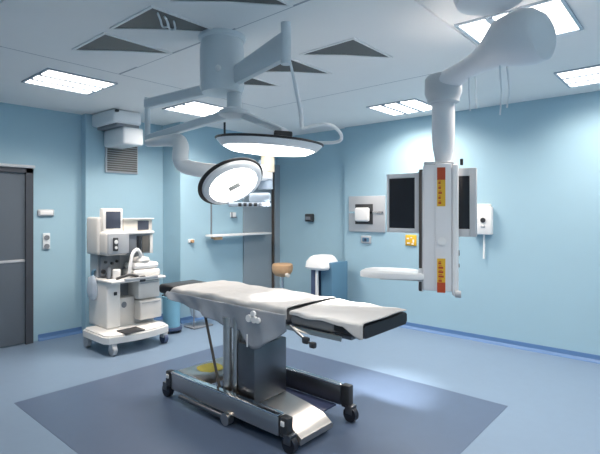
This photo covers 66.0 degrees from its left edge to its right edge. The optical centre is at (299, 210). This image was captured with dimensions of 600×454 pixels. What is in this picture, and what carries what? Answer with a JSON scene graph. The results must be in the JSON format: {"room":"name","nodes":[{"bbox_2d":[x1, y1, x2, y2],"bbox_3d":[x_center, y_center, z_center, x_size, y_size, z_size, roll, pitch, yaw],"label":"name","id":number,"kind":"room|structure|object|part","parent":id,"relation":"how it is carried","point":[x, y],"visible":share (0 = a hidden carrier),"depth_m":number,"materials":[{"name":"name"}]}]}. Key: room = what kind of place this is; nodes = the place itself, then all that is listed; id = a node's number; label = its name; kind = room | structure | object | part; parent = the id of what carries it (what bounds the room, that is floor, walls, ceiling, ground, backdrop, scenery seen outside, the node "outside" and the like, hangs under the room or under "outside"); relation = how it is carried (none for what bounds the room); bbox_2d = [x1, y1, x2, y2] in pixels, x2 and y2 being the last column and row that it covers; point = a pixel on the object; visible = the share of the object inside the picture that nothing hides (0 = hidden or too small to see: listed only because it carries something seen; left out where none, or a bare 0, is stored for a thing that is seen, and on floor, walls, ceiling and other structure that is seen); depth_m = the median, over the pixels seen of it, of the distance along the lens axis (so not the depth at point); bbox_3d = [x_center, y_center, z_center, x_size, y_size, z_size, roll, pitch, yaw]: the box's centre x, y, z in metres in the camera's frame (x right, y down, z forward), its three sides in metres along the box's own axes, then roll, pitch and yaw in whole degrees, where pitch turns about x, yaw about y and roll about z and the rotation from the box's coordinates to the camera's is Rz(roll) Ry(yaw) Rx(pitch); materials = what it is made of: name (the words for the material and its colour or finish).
{"room":"operating room","nodes":[
{"label":"operating room","id":0,"kind":"room"},
{"bbox_2d":[0,102,80,347],"bbox_3d":[-4.328,0.163,4.402,0.190,2.815,4.350,0,0,41],"label":"wall","id":1,"kind":"structure","parent":0,"point":[48,140],"depth_m":5.71,"materials":[{"name":"paint"}]},
{"bbox_2d":[0,163,34,347],"bbox_3d":[-3.579,0.515,5.048,0.090,2.110,1.230,0,0,41],"label":"door","id":2,"kind":"structure","parent":1,"relation":"in","point":[16,180],"depth_m":5.39,"materials":[{"name":"metal"}]},
{"bbox_3d":[-3.585,0.585,5.067,0.008,0.030,1.030,0,0,41],"label":"rail","id":3,"kind":"part","parent":2,"relation":"part of","materials":[{"name":"metal"}]},
{"bbox_2d":[37,209,53,215],"bbox_3d":[-3.099,0.022,5.638,0.040,0.085,0.190,0,0,41],"label":"wall switch","id":4,"kind":"object","parent":1,"relation":"attached to","point":[40,212],"visible":1,"depth_m":5.62,"materials":[{"name":"plastic"}]},
{"bbox_2d":[43,233,49,249],"bbox_3d":[-3.097,0.370,5.646,0.032,0.200,0.085,0,0,41],"label":"wall socket","id":5,"kind":"object","parent":1,"relation":"attached to","point":[46,236],"visible":1,"depth_m":5.63,"materials":[{"name":"plastic"}]},
{"bbox_2d":[38,327,82,340],"bbox_3d":[-2.982,1.532,5.768,0.045,0.075,0.520,0,0,41],"label":"baseboard","id":6,"kind":"structure","parent":1,"relation":"attached to","point":[67,332],"depth_m":5.76,"materials":[{"name":"blue plastic"}]},
{"bbox_2d":[81,114,162,331],"bbox_3d":[-2.486,0.163,6.424,0.310,2.815,1.120,0,0,41],"label":"wall","id":7,"kind":"structure","parent":0,"point":[140,195],"depth_m":6.18,"materials":[{"name":"paint"}]},
{"bbox_2d":[105,147,137,173],"bbox_3d":[-2.407,-0.780,6.249,0.040,0.540,0.460,0,0,41],"label":"air vent","id":8,"kind":"object","parent":7,"relation":"in","point":[125,161],"visible":0.64,"depth_m":6.23,"materials":[{"name":"metal"}]},
{"bbox_2d":[154,314,162,319],"bbox_3d":[-2.353,1.532,6.308,0.045,0.075,1.120,0,0,41],"label":"baseboard","id":9,"kind":"structure","parent":7,"relation":"attached to","point":[161,316],"depth_m":6.67,"materials":[{"name":"blue plastic"}]},
{"bbox_2d":[163,122,276,317],"bbox_3d":[-1.237,0.163,7.524,0.750,2.815,2.180,0,0,41],"label":"wall","id":10,"kind":"structure","parent":0,"point":[186,216],"depth_m":6.70,"materials":[{"name":"paint"}]},
{"bbox_2d":[180,316,203,323],"bbox_3d":[-1.272,1.532,6.878,0.045,0.075,1.160,0,0,41],"label":"baseboard","id":11,"kind":"structure","parent":10,"relation":"attached to","point":[188,319],"depth_m":6.54,"materials":[{"name":"blue plastic"}]},
{"bbox_2d":[230,212,236,217],"bbox_3d":[-1.032,0.062,7.153,0.045,0.085,0.100,0,0,41],"label":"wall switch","id":12,"kind":"object","parent":10,"relation":"attached to","point":[232,214],"visible":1,"depth_m":7.13,"materials":[{"name":"white plastic"}]},
{"bbox_2d":[205,204,271,239],"bbox_3d":[-0.933,0.155,7.133,0.220,0.530,1.190,0,0,41],"label":"wall shelf","id":13,"kind":"object","parent":10,"relation":"attached to","point":[213,236],"visible":1,"depth_m":6.85,"materials":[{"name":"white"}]},
{"bbox_3d":[-1.315,0.130,6.849,0.018,0.480,0.016,0,0,41],"label":"rod","id":14,"kind":"part","parent":13,"relation":"part of","materials":[{"name":"metal"}]},
{"bbox_2d":[243,165,279,287],"bbox_3d":[-0.625,0.395,7.594,0.080,2.350,0.770,0,0,41],"label":"door","id":15,"kind":"structure","parent":10,"relation":"in","point":[260,252],"depth_m":7.63,"materials":[{"name":"blue glass"}]},
{"bbox_2d":[0,318,599,453],"bbox_3d":[-0.281,1.629,3.064,8.050,0.122,7.650,0,0,41],"label":"floor","id":16,"kind":"structure","parent":0,"point":[553,402],"depth_m":3.84,"materials":[{"name":"plastic"}]},
{"bbox_2d":[83,208,167,355],"bbox_3d":[-2.055,0.770,5.466,0.820,1.600,0.832,0,0,41],"label":"machine","id":17,"kind":"object","parent":16,"relation":"on","point":[123,284],"visible":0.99,"depth_m":5.41,"materials":[{"name":"plastic"}]},
{"bbox_2d":[106,268,110,278],"bbox_3d":[-2.207,0.720,5.337,0.060,0.130,0.052,0,0,41],"label":"bottle","id":18,"kind":"object","parent":17,"relation":"on","point":[108,271],"depth_m":5.31,"materials":[{"name":"plastic"}]},
{"bbox_3d":[-2.270,0.650,5.496,0.065,0.240,0.235,0,0,41],"label":"valve panel","id":19,"kind":"part","parent":17,"relation":"part of","materials":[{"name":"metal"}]},
{"bbox_2d":[100,208,122,231],"bbox_3d":[-2.228,0.107,5.450,0.100,0.275,0.239,0,0,41],"label":"monitor","id":20,"kind":"object","parent":17,"relation":"on","point":[111,219],"depth_m":5.39,"materials":[{"name":"white plastic"}]},
{"bbox_2d":[106,211,120,228],"bbox_3d":[-2.188,0.105,5.415,0.010,0.200,0.178,0,0,41],"label":"screen","id":21,"kind":"object","parent":17,"relation":"on","point":[113,218],"depth_m":5.41,"materials":[{"name":"glass"}]},
{"bbox_2d":[112,269,120,278],"bbox_3d":[-2.126,0.730,5.353,0.100,0.110,0.087,0,0,41],"label":"cup","id":22,"kind":"object","parent":17,"relation":"on","point":[115,272],"depth_m":5.31,"materials":[{"name":"white plastic"}]},
{"bbox_3d":[-2.252,0.627,5.711,0.200,0.315,0.600,0,0,41],"label":"panel","id":23,"kind":"part","parent":17,"relation":"part of","materials":[{"name":"grey plastic"}]},
{"bbox_3d":[-2.258,0.920,5.644,0.280,0.200,0.187,0,0,41],"label":"recess panel","id":24,"kind":"part","parent":17,"relation":"part of","materials":[{"name":"plastic"}]},
{"bbox_2d":[88,274,165,284],"bbox_3d":[-2.085,0.802,5.583,0.580,0.035,0.696,0,0,41],"label":"countertop","id":25,"kind":"structure","parent":17,"relation":"on","point":[111,281],"depth_m":5.29,"materials":[{"name":"white plastic"}]},
{"bbox_2d":[123,219,151,230],"bbox_3d":[-2.022,0.175,5.701,0.100,0.160,0.383,0,0,41],"label":"monitor","id":26,"kind":"object","parent":17,"relation":"on","point":[128,224],"depth_m":5.66,"materials":[{"name":"beige plastic"}]},
{"bbox_2d":[123,218,153,219],"bbox_3d":[-2.018,0.095,5.698,0.150,0.014,0.400,0,0,41],"label":"shelf","id":27,"kind":"object","parent":17,"relation":"attached to","point":[123,218],"depth_m":5.65,"materials":[{"name":"white plastic"}]},
{"bbox_3d":[-1.853,0.785,5.404,0.035,0.030,0.418,0,0,41],"label":"worktop rail","id":28,"kind":"part","parent":17,"relation":"part of","materials":[{"name":"white plastic"}]},
{"bbox_3d":[-1.938,0.657,5.645,0.280,0.075,0.322,0,0,41],"label":"absorber lid","id":29,"kind":"part","parent":17,"relation":"part of","materials":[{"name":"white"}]},
{"bbox_2d":[138,221,148,229],"bbox_3d":[-1.939,0.177,5.716,0.010,0.115,0.148,0,0,41],"label":"screen","id":30,"kind":"object","parent":17,"relation":"on","point":[142,225],"depth_m":5.71,"materials":[{"name":"glass"}]},
{"bbox_3d":[-1.989,0.943,5.724,0.460,0.215,0.287,0,0,41],"label":"drawer","id":31,"kind":"part","parent":17,"relation":"part of","materials":[{"name":"plastic"}]},
{"bbox_3d":[-1.974,1.177,5.711,0.500,0.225,0.287,0,0,41],"label":"drawer","id":32,"kind":"part","parent":17,"relation":"part of","materials":[{"name":"plastic"}]},
{"bbox_2d":[162,294,181,333],"bbox_3d":[-1.667,1.323,6.002,0.270,0.487,0.270,0,0,41],"label":"waste bin","id":33,"kind":"object","parent":16,"relation":"on","point":[171,309],"visible":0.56,"depth_m":5.91,"materials":[{"name":"plastic"}]},
{"bbox_2d":[184,308,212,329],"bbox_3d":[-1.383,1.280,6.298,0.300,0.580,0.320,0,0,41],"label":"stand","id":34,"kind":"object","parent":16,"relation":"on","point":[194,313],"visible":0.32,"depth_m":6.20,"materials":[{"name":"silver metal"}]},
{"bbox_3d":[-1.416,1.270,6.168,0.015,0.560,0.016,0,0,41],"label":"stand post","id":35,"kind":"part","parent":34,"relation":"part of","materials":[{"name":"metal"}]},
{"bbox_2d":[272,263,292,288],"bbox_3d":[-0.250,1.178,6.944,0.474,0.776,0.454,0,0,41],"label":"stool","id":36,"kind":"object","parent":16,"relation":"on","point":[282,270],"visible":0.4,"depth_m":6.81,"materials":[{"name":"leather"}]},
{"bbox_3d":[-0.264,0.887,6.928,0.320,0.195,0.320,0,0,41],"label":"seat","id":37,"kind":"part","parent":36,"relation":"part of","materials":[{"name":"beige plastic"}]},
{"bbox_3d":[-0.264,1.240,6.928,0.050,0.540,0.050,0,0,41],"label":"post","id":38,"kind":"part","parent":36,"relation":"part of","materials":[{"name":"silver metal"}]},
{"bbox_2d":[159,280,406,453],"bbox_3d":[-0.366,1.123,3.671,2.345,0.895,0.714,0,0,41],"label":"table","id":39,"kind":"object","parent":16,"relation":"on","point":[255,391],"visible":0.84,"depth_m":3.41,"materials":[{"name":"silver metal"}]},
{"bbox_2d":[159,280,204,293],"bbox_3d":[-1.093,0.728,4.401,0.290,0.085,0.400,0,0,41],"label":"cushion","id":40,"kind":"object","parent":39,"relation":"on","point":[163,288],"depth_m":4.31,"materials":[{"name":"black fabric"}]},
{"bbox_2d":[197,363,222,371],"bbox_3d":[-0.767,1.327,3.945,0.240,0.026,0.220,0,0,41],"label":"cloth","id":41,"kind":"object","parent":39,"relation":"on","point":[209,367],"visible":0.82,"depth_m":3.90,"materials":[{"name":"yellow fabric"}]},
{"bbox_2d":[165,291,286,348],"bbox_3d":[-0.641,0.847,3.572,1.420,0.290,0.072,0,0,41],"label":"drape","id":42,"kind":"object","parent":39,"relation":"hanging from","point":[257,327],"visible":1,"depth_m":3.37,"materials":[{"name":"grey fabric"}]},
{"bbox_3d":[-0.592,1.415,3.461,1.240,0.140,0.050,0,0,41],"label":"rail","id":43,"kind":"part","parent":39,"relation":"part of","materials":[{"name":"silver metal"}]},
{"bbox_2d":[170,280,335,318],"bbox_3d":[-0.460,0.717,3.819,1.463,0.150,0.574,0,0,41],"label":"sheet","id":44,"kind":"object","parent":39,"relation":"on","point":[276,300],"visible":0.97,"depth_m":3.63,"materials":[{"name":"white fabric"}]},
{"bbox_3d":[-0.017,0.797,3.033,0.023,0.074,0.159,0,0,-39],"label":"clamp arm","id":45,"kind":"part","parent":39,"relation":"part of","materials":[{"name":"silver metal"}]},
{"bbox_3d":[0.038,0.833,2.974,0.050,0.045,0.035,0,0,41],"label":"clamp knob","id":46,"kind":"part","parent":39,"relation":"part of","materials":[{"name":"plastic"}]},
{"bbox_2d":[286,299,327,321],"bbox_3d":[-0.450,0.723,3.814,1.410,0.095,0.500,0,0,41],"label":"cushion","id":47,"kind":"object","parent":39,"relation":"on","point":[288,319],"depth_m":3.27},
{"bbox_2d":[286,387,335,411],"bbox_3d":[-0.088,1.472,3.704,0.800,0.015,0.190,0,0,41],"label":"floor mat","id":48,"kind":"object","parent":39,"relation":"on","point":[314,399],"depth_m":3.59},
{"bbox_2d":[291,315,334,331],"bbox_3d":[0.245,0.723,3.204,0.370,0.081,0.523,0,0,41],"label":"cushion","id":49,"kind":"object","parent":39,"relation":"on","point":[317,325],"depth_m":3.00,"materials":[{"name":"black leather"}]},
{"bbox_3d":[0.082,0.850,2.929,0.045,0.040,0.035,0,0,41],"label":"clamp knob","id":50,"kind":"part","parent":39,"relation":"part of","materials":[{"name":"plastic"}]},
{"bbox_3d":[-0.163,1.393,3.922,1.280,0.155,0.040,0,0,41],"label":"rail","id":51,"kind":"part","parent":39,"relation":"part of","materials":[{"name":"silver metal"}]},
{"bbox_3d":[0.289,0.780,3.163,0.480,0.030,0.470,0,0,41],"label":"leg frame","id":52,"kind":"part","parent":39,"relation":"part of","materials":[{"name":"silver metal"}]},
{"bbox_2d":[289,299,405,339],"bbox_3d":[0.333,0.713,3.124,0.597,0.107,0.552,0,0,41],"label":"sheet","id":53,"kind":"object","parent":39,"relation":"on","point":[351,316],"visible":1,"depth_m":3.02,"materials":[{"name":"white fabric"}]},
{"bbox_2d":[334,312,406,338],"bbox_3d":[0.470,0.726,3.013,0.220,0.088,0.530,0,0,41],"label":"cushion","id":54,"kind":"object","parent":39,"relation":"on","point":[370,329],"depth_m":2.88,"materials":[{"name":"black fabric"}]},
{"bbox_2d":[305,254,347,300],"bbox_3d":[0.368,1.097,6.603,0.400,0.945,0.520,0,0,41],"label":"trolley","id":55,"kind":"object","parent":16,"relation":"on","point":[329,275],"visible":0.58,"depth_m":6.48,"materials":[{"name":"blue plastic"}]},
{"bbox_3d":[0.239,1.140,6.622,0.100,0.740,0.140,0,0,41],"label":"post","id":56,"kind":"part","parent":55,"relation":"part of","materials":[{"name":"white metal"}]},
{"bbox_3d":[0.239,1.145,6.477,0.030,0.750,0.040,0,0,41],"label":"post","id":57,"kind":"part","parent":55,"relation":"part of","materials":[{"name":"white metal"}]},
{"bbox_2d":[0,0,599,135],"bbox_3d":[-0.281,-1.305,3.064,8.050,0.150,7.650,0,0,41],"label":"ceiling","id":58,"kind":"structure","parent":0,"point":[419,41],"depth_m":3.83,"materials":[{"name":"white paint"}]},
{"bbox_2d":[21,68,117,94],"bbox_3d":[-2.224,-1.235,4.465,0.640,0.020,0.640,0,0,41],"label":"recessed light","id":59,"kind":"object","parent":58,"relation":"in","point":[48,77],"visible":1,"depth_m":4.42,"materials":[{"name":"white plastic"}]},
{"bbox_2d":[92,109,142,148],"bbox_3d":[-2.320,-1.038,5.908,0.620,0.415,0.420,0,0,41],"label":"air conditioning unit","id":60,"kind":"object","parent":58,"relation":"attached to","point":[121,127],"visible":1,"depth_m":5.78,"materials":[{"name":"plastic"}]},
{"bbox_2d":[71,32,171,66],"bbox_3d":[-1.364,-1.226,3.549,0.516,0.009,0.546,0,0,41],"label":"ceiling vent","id":61,"kind":"object","parent":58,"relation":"in","point":[104,45],"visible":1,"depth_m":3.52,"materials":[{"name":"white metal"}]},
{"bbox_2d":[77,35,165,52],"bbox_3d":[-1.364,-1.228,3.549,0.480,0.003,0.510,0,0,41],"label":"grille","id":62,"kind":"object","parent":61,"relation":"attached to","point":[99,43],"depth_m":3.45,"materials":[{"name":"black metal"}]},
{"bbox_3d":[-1.364,-1.224,3.549,0.480,0.006,0.510,0,0,41],"label":"deflector plate","id":63,"kind":"part","parent":61,"relation":"part of","materials":[{"name":"white metal"}]},
{"bbox_2d":[0,46,261,107],"bbox_3d":[-1.413,-1.241,4.414,0.030,0.010,3.000,0,0,41],"label":"trim","id":64,"kind":"structure","parent":58,"relation":"attached to","point":[0,46],"depth_m":4.01,"materials":[{"name":"white metal"}]},
{"bbox_2d":[110,5,212,49],"bbox_3d":[-0.903,-1.220,3.135,0.516,0.019,0.546,0,0,41],"label":"ceiling vent","id":65,"kind":"object","parent":58,"relation":"in","point":[154,24],"visible":0.98,"depth_m":3.09,"materials":[{"name":"metal"}]},
{"bbox_3d":[-0.903,-1.224,3.135,0.480,0.006,0.510,0,0,41],"label":"deflector plate","id":66,"kind":"part","parent":65,"relation":"part of","materials":[{"name":"white metal"}]},
{"bbox_2d":[116,8,206,30],"bbox_3d":[-0.903,-1.228,3.135,0.480,0.003,0.510,0,0,41],"label":"grille","id":67,"kind":"object","parent":65,"relation":"attached to","point":[147,19],"depth_m":3.01,"materials":[{"name":"black metal"}]},
{"bbox_2d":[162,100,225,116],"bbox_3d":[-1.224,-1.235,5.643,0.640,0.020,0.640,0,0,41],"label":"recessed light","id":68,"kind":"object","parent":58,"relation":"in","point":[196,108],"visible":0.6,"depth_m":5.58,"materials":[{"name":"white plastic"}]},
{"bbox_2d":[119,0,309,73],"bbox_3d":[-0.613,-1.229,3.270,2.680,0.002,0.015,0,0,41],"label":"trim","id":69,"kind":"structure","parent":58,"relation":"attached to","point":[305,0],"depth_m":3.39,"materials":[{"name":"grey metal"}]},
{"bbox_2d":[164,0,292,28],"bbox_3d":[-0.414,-1.226,2.722,0.516,0.009,0.546,0,0,41],"label":"ceiling vent","id":70,"kind":"object","parent":58,"relation":"in","point":[235,14],"visible":1,"depth_m":2.79,"materials":[{"name":"white metal"}]},
{"bbox_2d":[197,0,285,4],"bbox_3d":[-0.414,-1.228,2.722,0.480,0.003,0.510,0,0,41],"label":"grille","id":71,"kind":"object","parent":70,"relation":"attached to","point":[199,2],"depth_m":2.71,"materials":[{"name":"black metal"}]},
{"bbox_2d":[144,21,342,206],"bbox_3d":[-0.467,-0.630,3.233,1.671,1.200,0.704,0,0,41],"label":"light","id":72,"kind":"object","parent":58,"relation":"hanging from","point":[224,69],"visible":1,"depth_m":3.12,"materials":[{"name":"metal"}]},
{"bbox_3d":[-1.199,-0.710,3.631,0.044,0.360,0.044,0,0,41],"label":"link rod","id":73,"kind":"part","parent":72,"relation":"part of","materials":[{"name":"metal"}]},
{"bbox_3d":[-0.875,-0.860,3.448,0.745,0.115,0.070,0,0,29],"label":"arm","id":74,"kind":"part","parent":72,"relation":"part of","materials":[{"name":"metal"}]},
{"bbox_3d":[-0.833,-0.637,3.451,0.817,0.185,0.050,0,0,26],"label":"arm","id":75,"kind":"part","parent":72,"relation":"part of","materials":[{"name":"metal"}]},
{"bbox_3d":[-0.740,-0.404,3.439,1.005,0.358,0.190,0,0,15],"label":"lamp arm","id":76,"kind":"part","parent":72,"relation":"part of","materials":[{"name":"white metal"}]},
{"bbox_3d":[-0.272,-0.955,2.946,0.060,0.170,0.658,0,0,-35],"label":"arm","id":77,"kind":"part","parent":72,"relation":"part of","materials":[{"name":"metal"}]},
{"bbox_3d":[-0.251,-0.603,3.133,0.406,0.215,0.064,0,0,41],"label":"short arm","id":78,"kind":"part","parent":72,"relation":"part of","materials":[{"name":"metal"}]},
{"bbox_2d":[242,77,280,94],"bbox_3d":[-0.557,-1.226,4.491,0.516,0.009,0.546,0,0,41],"label":"ceiling vent","id":79,"kind":"object","parent":58,"relation":"in","point":[254,85],"visible":0.48,"depth_m":4.52,"materials":[{"name":"white metal"}]},
{"bbox_2d":[244,79,275,85],"bbox_3d":[-0.557,-1.228,4.491,0.480,0.003,0.510,0,0,41],"label":"grille","id":80,"kind":"object","parent":79,"relation":"attached to","point":[252,82],"depth_m":4.45,"materials":[{"name":"grey metal"}]},
{"bbox_3d":[-0.557,-1.224,4.491,0.480,0.006,0.510,0,0,41],"label":"deflector plate","id":81,"kind":"part","parent":79,"relation":"part of","materials":[{"name":"white metal"}]},
{"bbox_2d":[260,58,331,83],"bbox_3d":[-0.089,-1.226,4.083,0.516,0.009,0.546,0,0,41],"label":"ceiling vent","id":82,"kind":"object","parent":58,"relation":"in","point":[303,71],"visible":0.62,"depth_m":4.09,"materials":[{"name":"white metal"}]},
{"bbox_3d":[-0.089,-1.224,4.083,0.480,0.006,0.510,0,0,41],"label":"deflector plate","id":83,"kind":"part","parent":82,"relation":"part of","materials":[{"name":"white metal"}]},
{"bbox_2d":[268,60,324,72],"bbox_3d":[-0.089,-1.228,4.083,0.480,0.003,0.510,0,0,41],"label":"grille","id":84,"kind":"object","parent":82,"relation":"attached to","point":[298,66],"depth_m":3.99,"materials":[{"name":"black metal"}]},
{"bbox_2d":[299,37,392,70],"bbox_3d":[0.366,-1.226,3.647,0.516,0.009,0.546,0,0,41],"label":"ceiling vent","id":85,"kind":"object","parent":58,"relation":"in","point":[352,52],"visible":1,"depth_m":3.62,"materials":[{"name":"white metal"}]},
{"bbox_3d":[0.366,-1.224,3.647,0.480,0.006,0.510,0,0,41],"label":"deflector plate","id":86,"kind":"part","parent":85,"relation":"part of","materials":[{"name":"white metal"}]},
{"bbox_2d":[306,40,386,56],"bbox_3d":[0.366,-1.228,3.647,0.480,0.003,0.510,0,0,41],"label":"grille","id":87,"kind":"object","parent":85,"relation":"attached to","point":[345,48],"depth_m":3.53,"materials":[{"name":"black metal"}]},
{"bbox_2d":[265,74,429,108],"bbox_3d":[0.593,-1.241,4.676,2.710,0.010,0.030,0,0,41],"label":"trim","id":88,"kind":"structure","parent":58,"relation":"attached to","point":[429,74],"depth_m":4.70,"materials":[{"name":"white metal"}]},
{"bbox_2d":[366,98,431,115],"bbox_3d":[1.242,-1.235,5.550,0.640,0.020,0.640,0,0,41],"label":"recessed light","id":89,"kind":"object","parent":58,"relation":"in","point":[414,105],"visible":0.86,"depth_m":5.53,"materials":[{"name":"white plastic"}]},
{"bbox_2d":[360,0,556,297],"bbox_3d":[0.885,-0.344,2.810,0.612,1.772,1.140,0,0,-33],"label":"boom","id":90,"kind":"object","parent":58,"relation":"hanging from","point":[438,202],"visible":1,"depth_m":2.92,"materials":[{"name":"metal"}]},
{"bbox_3d":[0.679,0.446,3.067,0.280,0.013,0.130,0,0,17],"label":"armrest plate","id":91,"kind":"part","parent":90,"relation":"part of","materials":[{"name":"grey metal"}]},
{"bbox_3d":[0.684,-0.052,3.099,0.187,0.335,0.005,0,0,39],"label":"screen glass","id":92,"kind":"part","parent":90,"relation":"part of","materials":[{"name":"black glass"}]},
{"bbox_3d":[0.785,0.115,3.003,0.024,0.770,0.030,0,0,17],"label":"guide rail","id":93,"kind":"part","parent":90,"relation":"part of","materials":[{"name":"metal"}]},
{"bbox_3d":[0.796,0.120,2.999,0.008,0.760,0.050,0,0,17],"label":"rail","id":94,"kind":"part","parent":90,"relation":"part of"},
{"bbox_3d":[0.895,0.192,2.910,0.052,0.052,0.012,0,0,17],"label":"knob","id":95,"kind":"part","parent":90,"relation":"part of","materials":[{"name":"grey plastic"}]},
{"bbox_3d":[0.905,0.102,2.920,0.098,0.805,0.015,0,0,17],"label":"panel","id":96,"kind":"part","parent":90,"relation":"part of","materials":[{"name":"ceramic"}]},
{"bbox_3d":[0.983,0.120,2.925,0.040,0.830,0.065,0,0,17],"label":"edge post","id":97,"kind":"part","parent":90,"relation":"part of","materials":[{"name":"white ceramic"}]},
{"bbox_3d":[1.047,-0.055,2.966,0.080,0.340,0.005,0,0,27],"label":"screen glass","id":98,"kind":"part","parent":90,"relation":"part of","materials":[{"name":"black glass"}]},
{"bbox_3d":[1.069,-0.926,2.716,0.314,0.367,0.754,0,0,-42],"label":"boom arm","id":99,"kind":"part","parent":90,"relation":"part of","materials":[{"name":"metal"}]},
{"bbox_2d":[454,0,583,43],"bbox_3d":[1.480,-1.235,3.114,0.640,0.020,0.640,0,0,41],"label":"recessed light","id":100,"kind":"object","parent":58,"relation":"in","point":[564,20],"visible":0.52,"depth_m":3.00,"materials":[{"name":"white plastic"}]},
{"bbox_2d":[554,64,599,87],"bbox_3d":[2.732,-1.235,4.185,0.640,0.020,0.640,0,0,41],"label":"recessed light","id":101,"kind":"object","parent":58,"relation":"in","point":[590,75],"visible":1,"depth_m":4.24,"materials":[{"name":"white plastic"}]},
{"bbox_2d":[277,129,344,293],"bbox_3d":[0.234,0.163,7.522,1.470,2.815,0.250,0,0,41],"label":"wall","id":102,"kind":"structure","parent":0,"point":[314,183],"depth_m":7.40,"materials":[{"name":"paint"}]},
{"bbox_2d":[305,214,313,221],"bbox_3d":[0.149,0.107,7.371,0.140,0.125,0.090,0,0,41],"label":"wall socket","id":103,"kind":"object","parent":102,"relation":"attached to","point":[308,217],"visible":1,"depth_m":7.34,"materials":[{"name":"plastic"}]},
{"bbox_2d":[345,91,599,354],"bbox_3d":[2.966,0.163,5.102,5.830,2.815,0.310,0,0,41],"label":"wall","id":104,"kind":"structure","parent":0,"point":[537,162],"depth_m":5.36,"materials":[{"name":"paint"}]},
{"bbox_2d":[361,236,370,243],"bbox_3d":[0.946,0.410,6.634,0.170,0.110,0.034,0,0,41],"label":"wall socket","id":105,"kind":"object","parent":104,"relation":"attached to","point":[364,239],"visible":1,"depth_m":6.62,"materials":[{"name":"plastic"}]},
{"bbox_2d":[349,196,385,232],"bbox_3d":[0.935,0.043,6.606,0.610,0.515,0.090,0,0,41],"label":"wall panel","id":106,"kind":"object","parent":104,"relation":"attached to","point":[366,213],"visible":1,"depth_m":6.57,"materials":[{"name":"metal"}]},
{"bbox_3d":[0.890,0.050,6.623,0.240,0.200,0.057,0,0,41],"label":"handle","id":107,"kind":"part","parent":106,"relation":"part of","materials":[{"name":"white plastic"}]},
{"bbox_3d":[0.919,0.045,6.641,0.300,0.290,0.012,0,0,41],"label":"recess plate","id":108,"kind":"part","parent":106,"relation":"part of","materials":[{"name":"plastic"}]},
{"bbox_3d":[0.946,0.020,6.618,0.570,0.030,0.012,0,0,41],"label":"rail","id":109,"kind":"part","parent":106,"relation":"part of","materials":[{"name":"silver metal"}]},
{"bbox_2d":[405,235,416,245],"bbox_3d":[1.481,0.393,6.175,0.160,0.145,0.022,0,0,41],"label":"plate","id":110,"kind":"object","parent":104,"relation":"attached to","point":[410,240],"visible":1,"depth_m":6.17,"materials":[{"name":"yellow plastic"}]},
{"bbox_2d":[477,204,492,258],"bbox_3d":[2.180,0.243,5.523,0.230,0.655,0.088,0,0,41],"label":"wall dispenser","id":111,"kind":"object","parent":104,"relation":"attached to","point":[484,211],"visible":0.84,"depth_m":5.47,"materials":[{"name":"white plastic"}]},
{"bbox_3d":[2.191,-0.058,5.535,0.190,0.055,0.055,0,0,41],"label":"lid","id":112,"kind":"part","parent":111,"relation":"part of","materials":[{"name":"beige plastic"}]},
{"bbox_3d":[2.200,0.420,5.527,0.025,0.301,0.029,0,0,19],"label":"cord","id":113,"kind":"part","parent":111,"relation":"part of","materials":[{"name":"white plastic"}]},
{"bbox_2d":[399,322,599,363],"bbox_3d":[2.793,1.532,5.017,5.680,0.075,0.045,0,0,41],"label":"baseboard","id":114,"kind":"structure","parent":104,"relation":"attached to","point":[564,353],"depth_m":5.35,"materials":[{"name":"blue plastic"}]}
]}

